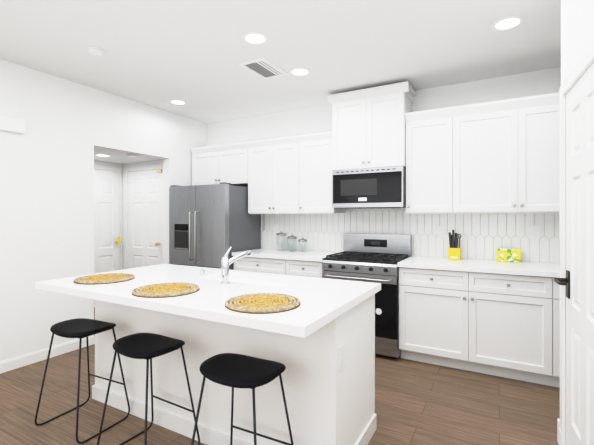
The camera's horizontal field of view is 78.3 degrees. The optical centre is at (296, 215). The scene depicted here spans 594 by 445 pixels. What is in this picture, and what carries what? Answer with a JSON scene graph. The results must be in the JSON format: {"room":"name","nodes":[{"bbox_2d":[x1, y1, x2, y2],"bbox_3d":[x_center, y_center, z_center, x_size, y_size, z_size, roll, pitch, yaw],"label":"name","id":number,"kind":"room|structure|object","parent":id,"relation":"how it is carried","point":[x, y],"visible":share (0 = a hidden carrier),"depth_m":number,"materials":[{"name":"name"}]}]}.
{"room":"kitchen","nodes":[
{"label":"kitchen","id":0,"kind":"room"},
{"bbox_2d":[0,59,206,361],"bbox_3d":[-2.981,0.000,2.481,0.120,2.700,6.650,0,0,29],"label":"wall","id":1,"kind":"structure","parent":0,"point":[46,195],"depth_m":3.53,"materials":[{"name":"white paint"}]},
{"bbox_2d":[0,114,25,133],"bbox_3d":[-2.496,-0.800,3.184,0.044,0.130,0.210,0,0,29],"label":"door chime","id":2,"kind":"object","parent":1,"relation":"attached to","point":[12,124],"visible":0.96,"depth_m":3.18,"materials":[{"name":"white plastic"}]},
{"bbox_2d":[0,335,94,373],"bbox_3d":[-3.338,1.302,1.699,0.014,0.095,4.935,0,0,29],"label":"baseboard","id":3,"kind":"structure","parent":1,"relation":"attached to","point":[23,360],"depth_m":3.41,"materials":[{"name":"white paint"}]},
{"bbox_2d":[94,160,121,171],"bbox_3d":[-3.373,0.265,4.785,0.140,2.170,2.540,0,0,29],"label":"wall","id":4,"kind":"structure","parent":0,"point":[108,164],"depth_m":5.54,"materials":[{"name":"white paint"}]},
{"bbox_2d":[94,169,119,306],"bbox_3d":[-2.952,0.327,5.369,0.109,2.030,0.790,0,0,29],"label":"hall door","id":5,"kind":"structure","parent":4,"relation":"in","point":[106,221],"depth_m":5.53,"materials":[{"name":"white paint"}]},
{"bbox_2d":[94,165,121,269],"bbox_3d":[-2.967,0.300,5.358,0.014,2.100,0.873,0,0,29],"label":"door frame","id":6,"kind":"structure","parent":4,"relation":"attached to","point":[99,167],"depth_m":5.72,"materials":[{"name":"white paint"}]},
{"bbox_2d":[94,147,162,163],"bbox_3d":[-2.783,-0.850,4.458,1.449,0.060,2.540,0,0,29],"label":"ceiling","id":7,"kind":"structure","parent":0,"point":[119,157],"depth_m":5.12,"materials":[{"name":"white paint"}]},
{"bbox_2d":[95,154,110,156],"bbox_3d":[-2.619,-0.817,4.928,0.196,0.006,0.196,0,0,29],"label":"recessed light","id":8,"kind":"object","parent":7,"relation":"in","point":[103,155],"visible":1,"depth_m":4.95,"materials":[{"name":"white paint"}]},
{"bbox_2d":[122,160,162,269],"bbox_3d":[-2.139,0.265,5.496,1.330,2.170,0.140,0,0,29],"label":"wall","id":9,"kind":"structure","parent":0,"point":[146,163],"depth_m":5.73,"materials":[{"name":"white paint"}]},
{"bbox_2d":[125,164,162,268],"bbox_3d":[-2.298,0.300,5.497,0.908,2.100,0.014,0,0,29],"label":"door frame","id":10,"kind":"structure","parent":9,"relation":"attached to","point":[141,168],"depth_m":5.69,"materials":[{"name":"white paint"}]},
{"bbox_2d":[128,169,161,268],"bbox_3d":[-2.302,0.327,5.491,0.790,2.030,0.105,0,0,29],"label":"hall door","id":11,"kind":"structure","parent":9,"relation":"in","point":[144,218],"depth_m":5.51,"materials":[{"name":"white paint"}]},
{"bbox_2d":[0,307,559,444],"bbox_3d":[-0.785,1.380,1.264,8.040,0.060,6.890,0,0,29],"label":"floor","id":12,"kind":"structure","parent":0,"point":[419,403],"depth_m":2.55,"materials":[{"name":"brown wood"}]},
{"bbox_2d":[34,318,129,443],"bbox_3d":[-1.394,1.029,2.387,0.436,0.640,0.372,0,0,26],"label":"stool","id":13,"kind":"object","parent":12,"relation":"on","point":[80,328],"visible":0.98,"depth_m":2.34,"materials":[{"name":"black metal"}]},
{"bbox_2d":[97,333,199,444],"bbox_3d":[-0.836,1.029,2.064,0.436,0.640,0.372,0,0,31],"label":"stool","id":14,"kind":"object","parent":12,"relation":"on","point":[148,346],"visible":1,"depth_m":2.03,"materials":[{"name":"black metal"}]},
{"bbox_2d":[35,247,380,444],"bbox_3d":[-0.583,0.774,2.352,1.980,1.152,1.050,0,0,29],"label":"kitchen island","id":15,"kind":"object","parent":12,"relation":"on","point":[319,342],"visible":0.81,"depth_m":2.09,"materials":[{"name":"white paint"}]},
{"bbox_2d":[73,273,134,284],"bbox_3d":[-1.296,0.421,2.468,0.369,0.017,0.369,0,0,29],"label":"placemat","id":16,"kind":"object","parent":15,"relation":"on","point":[106,278],"visible":1,"depth_m":2.41,"materials":[{"name":"wicker"}]},
{"bbox_2d":[131,282,199,297],"bbox_3d":[-0.747,0.421,2.095,0.369,0.017,0.369,0,0,29],"label":"placemat","id":17,"kind":"object","parent":15,"relation":"on","point":[166,290],"visible":1,"depth_m":2.04,"materials":[{"name":"wicker"}]},
{"bbox_2d":[225,293,300,313],"bbox_3d":[-0.166,0.421,1.785,0.369,0.017,0.369,0,0,29],"label":"placemat","id":18,"kind":"object","parent":15,"relation":"on","point":[261,303],"visible":1,"depth_m":1.73,"materials":[{"name":"wicker"}]},
{"bbox_2d":[169,182,260,269],"bbox_3d":[-1.077,0.478,4.750,0.920,1.742,0.796,0,0,29],"label":"fridge","id":19,"kind":"object","parent":12,"relation":"on","point":[210,225],"visible":0.58,"depth_m":4.45,"materials":[{"name":"silver metal"}]},
{"bbox_2d":[191,353,293,444],"bbox_3d":[-0.259,1.029,1.738,0.436,0.640,0.372,0,0,27],"label":"stool","id":20,"kind":"object","parent":12,"relation":"on","point":[233,370],"visible":1,"depth_m":1.70,"materials":[{"name":"black metal"}]},
{"bbox_2d":[232,248,342,277],"bbox_3d":[-0.100,0.890,4.308,1.176,0.920,0.648,0,0,29],"label":"base cabinet","id":21,"kind":"object","parent":12,"relation":"on","point":[287,262],"visible":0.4,"depth_m":4.07,"materials":[{"name":"white paint"}]},
{"bbox_2d":[276,232,286,250],"bbox_3d":[-0.193,0.312,4.520,0.126,0.235,0.126,0,0,29],"label":"canister","id":22,"kind":"object","parent":21,"relation":"on","point":[281,234],"visible":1,"depth_m":4.48,"materials":[{"name":"clear glass"}]},
{"bbox_2d":[287,235,296,251],"bbox_3d":[-0.058,0.329,4.434,0.116,0.200,0.116,0,0,29],"label":"canister","id":23,"kind":"object","parent":21,"relation":"on","point":[291,237],"visible":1,"depth_m":4.40,"materials":[{"name":"clear glass"}]},
{"bbox_2d":[298,238,306,251],"bbox_3d":[0.069,0.344,4.352,0.106,0.170,0.106,0,0,29],"label":"canister","id":24,"kind":"object","parent":21,"relation":"on","point":[302,240],"visible":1,"depth_m":4.32,"materials":[{"name":"clear glass"}]},
{"bbox_2d":[322,233,411,358],"bbox_3d":[0.729,0.775,3.800,0.762,1.149,0.723,0,0,29],"label":"range","id":25,"kind":"object","parent":12,"relation":"on","point":[372,258],"visible":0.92,"depth_m":3.53,"materials":[{"name":"silver metal"}]},
{"bbox_2d":[399,268,553,386],"bbox_3d":[1.609,0.910,3.378,1.180,0.880,0.618,0,0,29],"label":"base cabinet","id":26,"kind":"object","parent":12,"relation":"on","point":[495,318],"depth_m":3.08,"materials":[{"name":"white paint"}]},
{"bbox_2d":[398,256,559,277],"bbox_3d":[1.991,0.450,3.148,2.074,0.040,0.647,0,0,29],"label":"countertop","id":27,"kind":"structure","parent":26,"relation":"on","point":[443,264],"depth_m":3.17,"materials":[{"name":"white stone"}]},
{"bbox_2d":[448,230,460,260],"bbox_3d":[1.552,0.283,3.587,0.111,0.294,0.100,0,0,29],"label":"knife block","id":28,"kind":"object","parent":27,"relation":"on","point":[454,251],"visible":1,"depth_m":3.56,"materials":[{"name":"yellow plastic"}]},
{"bbox_2d":[497,248,520,262],"bbox_3d":[1.990,0.367,3.430,0.195,0.125,0.060,0,0,29],"label":"box","id":29,"kind":"object","parent":27,"relation":"on","point":[508,254],"visible":1,"depth_m":3.40,"materials":[{"name":"yellow cardboard"}]},
{"bbox_2d":[554,282,559,387],"bbox_3d":[2.514,0.910,2.876,0.890,0.880,0.618,0,0,29],"label":"base cabinet","id":30,"kind":"object","parent":12,"relation":"on","point":[556,286],"depth_m":2.81,"materials":[{"name":"white paint"}]},
{"bbox_2d":[0,0,560,123],"bbox_3d":[-0.151,-1.380,0.913,6.590,0.060,6.890,0,0,29],"label":"ceiling","id":31,"kind":"structure","parent":0,"point":[161,54],"depth_m":2.89,"materials":[{"name":"white paint"}]},
{"bbox_2d":[87,46,103,55],"bbox_3d":[-1.637,-1.334,2.966,0.124,0.032,0.124,0,0,29],"label":"smoke detector","id":32,"kind":"object","parent":31,"relation":"attached to","point":[94,51],"visible":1,"depth_m":2.94,"materials":[{"name":"white plastic"}]},
{"bbox_2d":[169,99,186,104],"bbox_3d":[-1.410,-1.347,4.326,0.196,0.006,0.196,0,0,29],"label":"recessed light","id":33,"kind":"object","parent":31,"relation":"in","point":[178,102],"visible":1,"depth_m":4.34,"materials":[{"name":"white paint"}]},
{"bbox_2d":[242,32,267,44],"bbox_3d":[-0.316,-1.347,2.771,0.196,0.006,0.196,0,0,29],"label":"recessed light","id":34,"kind":"object","parent":31,"relation":"in","point":[256,38],"visible":1,"depth_m":2.77,"materials":[{"name":"white paint"}]},
{"bbox_2d":[239,57,287,79],"bbox_3d":[-0.296,-1.344,3.343,0.270,0.012,0.400,0,0,29],"label":"ceiling vent","id":35,"kind":"object","parent":31,"relation":"in","point":[264,68],"visible":1,"depth_m":3.33,"materials":[{"name":"white metal"}]},
{"bbox_2d":[290,67,310,75],"bbox_3d":[0.029,-1.347,3.414,0.196,0.006,0.196,0,0,29],"label":"recessed light","id":36,"kind":"object","parent":31,"relation":"in","point":[299,71],"visible":1,"depth_m":3.41,"materials":[{"name":"white paint"}]},
{"bbox_2d":[492,16,523,30],"bbox_3d":[1.474,-1.347,2.556,0.196,0.006,0.196,0,0,29],"label":"recessed light","id":37,"kind":"object","parent":31,"relation":"in","point":[507,23],"visible":1,"depth_m":2.55,"materials":[{"name":"white paint"}]},
{"bbox_2d":[207,67,560,247],"bbox_3d":[1.490,0.000,3.873,6.590,2.700,0.120,0,0,29],"label":"wall","id":38,"kind":"structure","parent":0,"point":[312,120],"depth_m":3.90,"materials":[{"name":"white paint"}]},
{"bbox_2d":[191,142,246,185],"bbox_3d":[-0.961,-0.477,4.954,0.958,0.907,0.365,0,0,29],"label":"upper cabinet","id":39,"kind":"object","parent":38,"relation":"attached to","point":[216,164],"depth_m":4.80,"materials":[{"name":"white paint"}]},
{"bbox_2d":[247,135,298,213],"bbox_3d":[-0.222,-0.477,4.545,0.731,0.907,0.365,0,0,29],"label":"upper cabinet","id":40,"kind":"object","parent":38,"relation":"attached to","point":[272,164],"depth_m":4.40,"materials":[{"name":"white paint"}]},
{"bbox_2d":[299,132,344,213],"bbox_3d":[0.290,-0.477,4.261,0.440,0.907,0.365,0,0,29],"label":"upper cabinet","id":41,"kind":"object","parent":38,"relation":"attached to","point":[315,184],"depth_m":4.14,"materials":[{"name":"white paint"}]},
{"bbox_2d":[327,81,416,172],"bbox_3d":[0.806,-0.903,3.940,0.857,0.816,0.425,0,0,29],"label":"upper cabinet","id":42,"kind":"object","parent":38,"relation":"attached to","point":[371,127],"depth_m":3.76,"materials":[{"name":"white paint"}]},
{"bbox_2d":[332,166,405,207],"bbox_3d":[0.807,-0.289,3.942,0.756,0.406,0.414,0,0,29],"label":"microwave","id":43,"kind":"object","parent":42,"relation":"attached to","point":[381,187],"visible":0.98,"depth_m":3.74,"materials":[{"name":"silver metal"}]},
{"bbox_2d":[263,208,559,263],"bbox_3d":[1.297,0.142,3.908,4.020,0.585,0.005,0,0,29],"label":"tile backsplash","id":44,"kind":"structure","parent":38,"relation":"attached to","point":[484,236],"depth_m":3.85,"materials":[{"name":"white tile"}]},
{"bbox_2d":[274,224,278,232],"bbox_3d":[-0.272,0.165,4.770,0.072,0.116,0.008,0,0,29],"label":"electrical outlet","id":45,"kind":"object","parent":44,"relation":"attached to","point":[276,228],"visible":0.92,"depth_m":4.76,"materials":[{"name":"white plastic"}]},
{"bbox_2d":[530,226,539,238],"bbox_3d":[2.212,0.155,3.393,0.072,0.116,0.008,0,0,29],"label":"electrical outlet","id":46,"kind":"object","parent":44,"relation":"attached to","point":[534,232],"visible":1,"depth_m":3.39,"materials":[{"name":"white plastic"}]},
{"bbox_2d":[406,107,454,213],"bbox_3d":[1.349,-0.522,3.674,0.436,0.998,0.365,0,0,29],"label":"upper cabinet","id":47,"kind":"object","parent":38,"relation":"attached to","point":[430,180],"depth_m":3.53,"materials":[{"name":"white paint"}]},
{"bbox_2d":[455,92,559,213],"bbox_3d":[1.999,-0.522,3.313,1.050,0.998,0.365,0,0,29],"label":"upper cabinet","id":48,"kind":"object","parent":38,"relation":"attached to","point":[501,156],"depth_m":3.22,"materials":[{"name":"white paint"}]},
{"bbox_2d":[561,0,593,444],"bbox_3d":[0.457,0.000,-0.437,0.140,2.700,5.650,0,0,24],"label":"wall","id":49,"kind":"structure","parent":0,"point":[577,29],"depth_m":1.94,"materials":[{"name":"white paint"}]},
{"bbox_2d":[554,63,593,444],"bbox_3d":[1.375,0.327,1.785,0.110,2.030,0.660,0,0,24],"label":"door","id":50,"kind":"structure","parent":49,"relation":"in","point":[578,281],"depth_m":1.82,"materials":[{"name":"white paint"}]},
{"bbox_2d":[557,43,593,444],"bbox_3d":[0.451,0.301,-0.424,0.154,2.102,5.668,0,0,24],"label":"door frame","id":51,"kind":"structure","parent":49,"relation":"attached to","point":[583,64],"depth_m":2.08,"materials":[{"name":"white paint"}]}
]}

